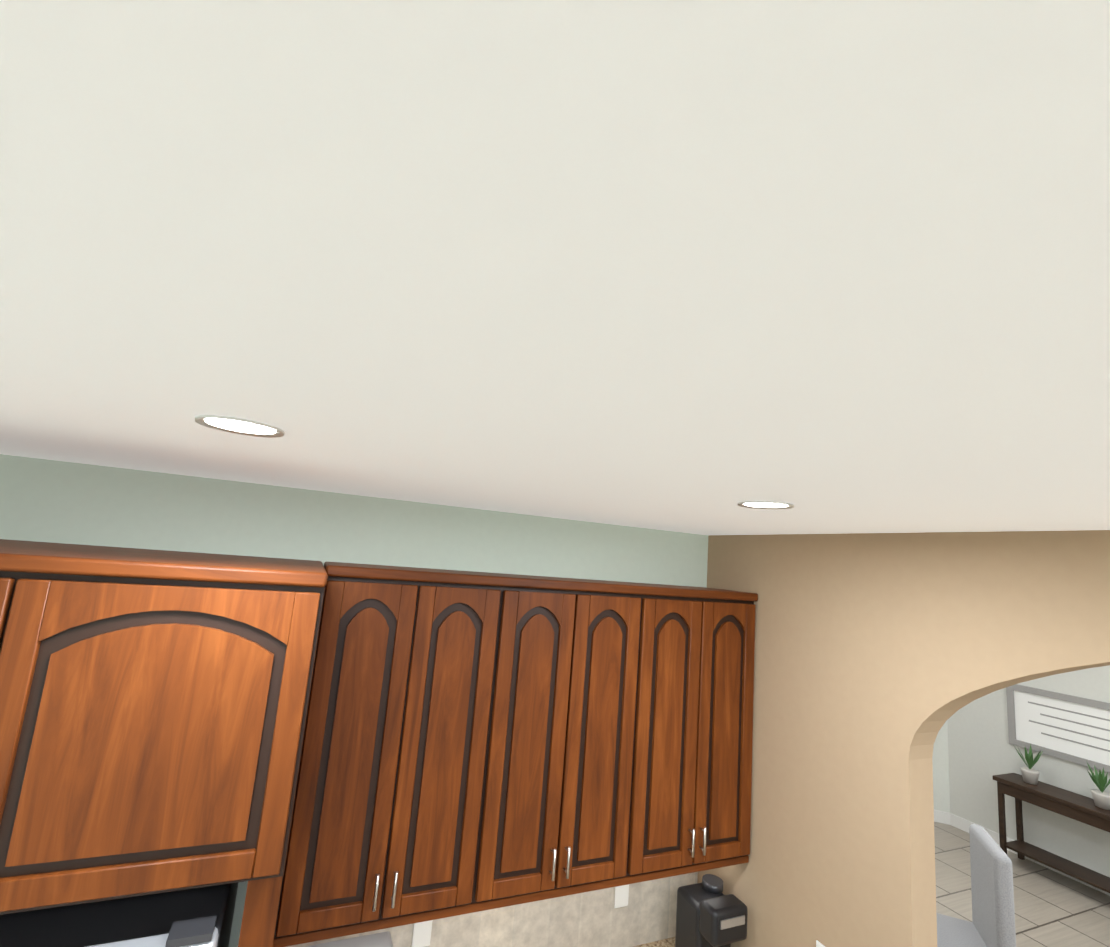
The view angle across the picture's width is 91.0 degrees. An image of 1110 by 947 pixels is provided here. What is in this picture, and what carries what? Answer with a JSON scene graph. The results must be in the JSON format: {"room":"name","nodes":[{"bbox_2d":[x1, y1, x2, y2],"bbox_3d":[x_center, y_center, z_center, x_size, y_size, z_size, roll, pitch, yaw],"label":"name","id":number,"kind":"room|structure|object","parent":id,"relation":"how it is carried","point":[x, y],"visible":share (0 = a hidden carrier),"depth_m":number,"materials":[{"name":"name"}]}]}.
{"room":"kitchen","nodes":[
{"label":"kitchen","id":0,"kind":"room"},
{"bbox_2d":[0,454,707,946],"bbox_3d":[-0.731,1.316,2.110,3.310,3.050,0.150,8,-10,-23],"label":"wall","id":1,"kind":"structure","parent":0,"point":[62,502],"depth_m":2.07,"materials":[{"name":"green paint"}]},
{"bbox_2d":[0,539,335,914],"bbox_3d":[-1.267,0.541,1.418,1.147,0.677,0.836,8,-10,-23],"label":"upper cabinet","id":2,"kind":"object","parent":1,"relation":"attached to","point":[157,707],"depth_m":1.15,"materials":[{"name":"brown wood"}]},
{"bbox_2d":[624,935,674,946],"bbox_3d":[-0.060,1.981,1.888,1.826,0.040,0.635,8,-10,-23],"label":"countertop","id":3,"kind":"structure","parent":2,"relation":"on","point":[665,940],"depth_m":2.42,"materials":[{"name":"beige stone"}]},
{"bbox_2d":[308,931,392,946],"bbox_3d":[-0.646,1.700,1.673,0.270,0.345,0.265,8,-10,-23],"label":"coffee maker","id":4,"kind":"object","parent":3,"relation":"on","point":[382,939],"visible":1,"depth_m":1.80,"materials":[{"name":"grey plastic"}]},
{"bbox_2d":[675,874,747,946],"bbox_3d":[0.649,1.905,2.249,0.195,0.330,0.260,8,-10,-23],"label":"pod coffee maker","id":5,"kind":"object","parent":3,"relation":"on","point":[709,913],"visible":1,"depth_m":2.21,"materials":[{"name":"black plastic"}]},
{"bbox_2d":[264,562,527,946],"bbox_3d":[-0.546,0.897,1.961,0.669,1.092,0.352,8,-10,-23],"label":"upper cabinet","id":6,"kind":"object","parent":1,"relation":"attached to","point":[314,751],"depth_m":1.80,"materials":[{"name":"brown wood"}]},
{"bbox_2d":[411,920,432,946],"bbox_3d":[-0.500,1.722,2.056,0.070,0.110,0.006,8,-10,-23],"label":"electrical outlet plate","id":7,"kind":"object","parent":1,"relation":"attached to","point":[421,936],"depth_m":2.05,"materials":[{"name":"white plastic"}]},
{"bbox_2d":[496,575,663,910],"bbox_3d":[-0.025,0.974,2.183,0.726,1.092,0.352,8,-10,-23],"label":"upper cabinet","id":8,"kind":"object","parent":1,"relation":"attached to","point":[578,813],"depth_m":2.05,"materials":[{"name":"brown wood"}]},
{"bbox_2d":[614,884,628,907],"bbox_3d":[0.293,1.840,2.394,0.070,0.110,0.006,8,-10,-23],"label":"electrical outlet plate","id":9,"kind":"object","parent":1,"relation":"attached to","point":[621,892],"depth_m":2.39,"materials":[{"name":"white plastic"}]},
{"bbox_2d":[648,585,757,882],"bbox_3d":[0.495,1.052,2.405,0.668,1.092,0.352,8,-10,-23],"label":"upper cabinet","id":10,"kind":"object","parent":1,"relation":"attached to","point":[702,761],"depth_m":2.27,"materials":[{"name":"brown wood"}]},
{"bbox_2d":[0,0,1109,534],"bbox_3d":[1.097,-0.603,-1.659,3.191,0.460,9.000,8,-10,-23],"label":"ceiling","id":11,"kind":"structure","parent":0,"point":[706,266],"depth_m":0.35,"materials":[{"name":"white paint"}]},
{"bbox_2d":[195,415,284,437],"bbox_3d":[-0.556,-0.082,0.966,0.140,0.005,0.140,8,-10,-23],"label":"recessed light","id":12,"kind":"object","parent":11,"relation":"in","point":[235,425],"visible":0.96,"depth_m":0.96,"materials":[{"name":"white"}]},
{"bbox_2d":[738,501,793,508],"bbox_3d":[0.556,0.084,1.440,0.140,0.005,0.140,8,-10,-23],"label":"recessed light","id":13,"kind":"object","parent":11,"relation":"in","point":[765,505],"visible":1,"depth_m":1.44,"materials":[{"name":"white"}]},
{"bbox_2d":[697,530,1109,946],"bbox_3d":[2.499,1.042,-1.266,0.120,3.050,8.950,8,-10,-23],"label":"wall","id":14,"kind":"structure","parent":0,"point":[880,659],"depth_m":1.90,"materials":[{"name":"beige paint"}]},
{"bbox_2d":[816,940,824,946],"bbox_3d":[0.968,1.743,1.915,0.007,0.120,0.120,8,-10,-23],"label":"electrical outlet plate","id":15,"kind":"object","parent":14,"relation":"attached to","point":[818,944],"depth_m":1.97,"materials":[{"name":"white plastic"}]},
{"bbox_2d":[932,721,949,812],"bbox_3d":[2.477,2.383,7.171,4.900,3.050,0.200,1,-10,20],"label":"wall","id":16,"kind":"structure","parent":0,"point":[941,789],"depth_m":6.20,"materials":[{"name":"grey paint"}]},
{"bbox_2d":[934,822,1109,946],"bbox_3d":[2.263,2.992,1.115,8.650,0.080,14.900,8,-10,-23],"label":"floor","id":17,"kind":"structure","parent":0,"point":[1052,908],"depth_m":4.70,"materials":[{"name":"tile"}]},
{"bbox_2d":[0,882,237,946],"bbox_3d":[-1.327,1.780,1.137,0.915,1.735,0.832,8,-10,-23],"label":"microwave","id":18,"kind":"object","parent":17,"relation":"on","point":[199,917],"visible":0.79,"depth_m":1.18,"materials":[{"name":"grey metal"}]},
{"bbox_2d":[936,824,1015,946],"bbox_3d":[2.440,2.771,3.336,0.480,1.080,0.480,1,-10,22],"label":"dining chair","id":19,"kind":"object","parent":17,"relation":"on","point":[992,924],"visible":0.85,"depth_m":3.25,"materials":[{"name":"fabric"}]},
{"bbox_2d":[992,773,1109,892],"bbox_3d":[4.719,3.377,5.024,0.370,0.780,1.000,8,-10,-23],"label":"table","id":20,"kind":"object","parent":17,"relation":"on","point":[1073,805],"visible":0.92,"depth_m":5.10,"materials":[{"name":"brown wood"}]},
{"bbox_2d":[1014,744,1042,784],"bbox_3d":[4.671,2.850,5.370,0.244,0.354,0.244,8,-10,-23],"label":"plant","id":21,"kind":"object","parent":20,"relation":"on","point":[1030,775],"visible":0.98,"depth_m":5.33,"materials":[{"name":"green plant"}]},
{"bbox_2d":[1086,761,1109,809],"bbox_3d":[4.873,2.784,4.847,0.230,0.354,0.250,8,-10,-23],"label":"plant","id":22,"kind":"object","parent":20,"relation":"on","point":[1101,797],"visible":1,"depth_m":4.85,"materials":[{"name":"green plant"}]},
{"bbox_2d":[947,665,1109,876],"bbox_3d":[6.755,1.855,1.658,0.250,3.050,11.004,8,-10,-23],"label":"wall","id":23,"kind":"structure","parent":0,"point":[982,751],"depth_m":5.59,"materials":[{"name":"grey paint"}]},
{"bbox_2d":[934,810,1109,895],"bbox_3d":[2.281,2.894,1.131,8.068,0.120,13.892,8,-10,-23],"label":"baseboard","id":24,"kind":"structure","parent":23,"relation":"attached to","point":[956,821],"depth_m":5.94,"materials":[{"name":"white"}]},
{"bbox_2d":[1006,684,1109,772],"bbox_3d":[4.979,2.453,5.242,0.030,0.610,1.080,8,-10,-23],"label":"picture frame","id":25,"kind":"object","parent":23,"relation":"attached to","point":[1074,729],"visible":0.88,"depth_m":5.33,"materials":[{"name":"grey"}]}
]}

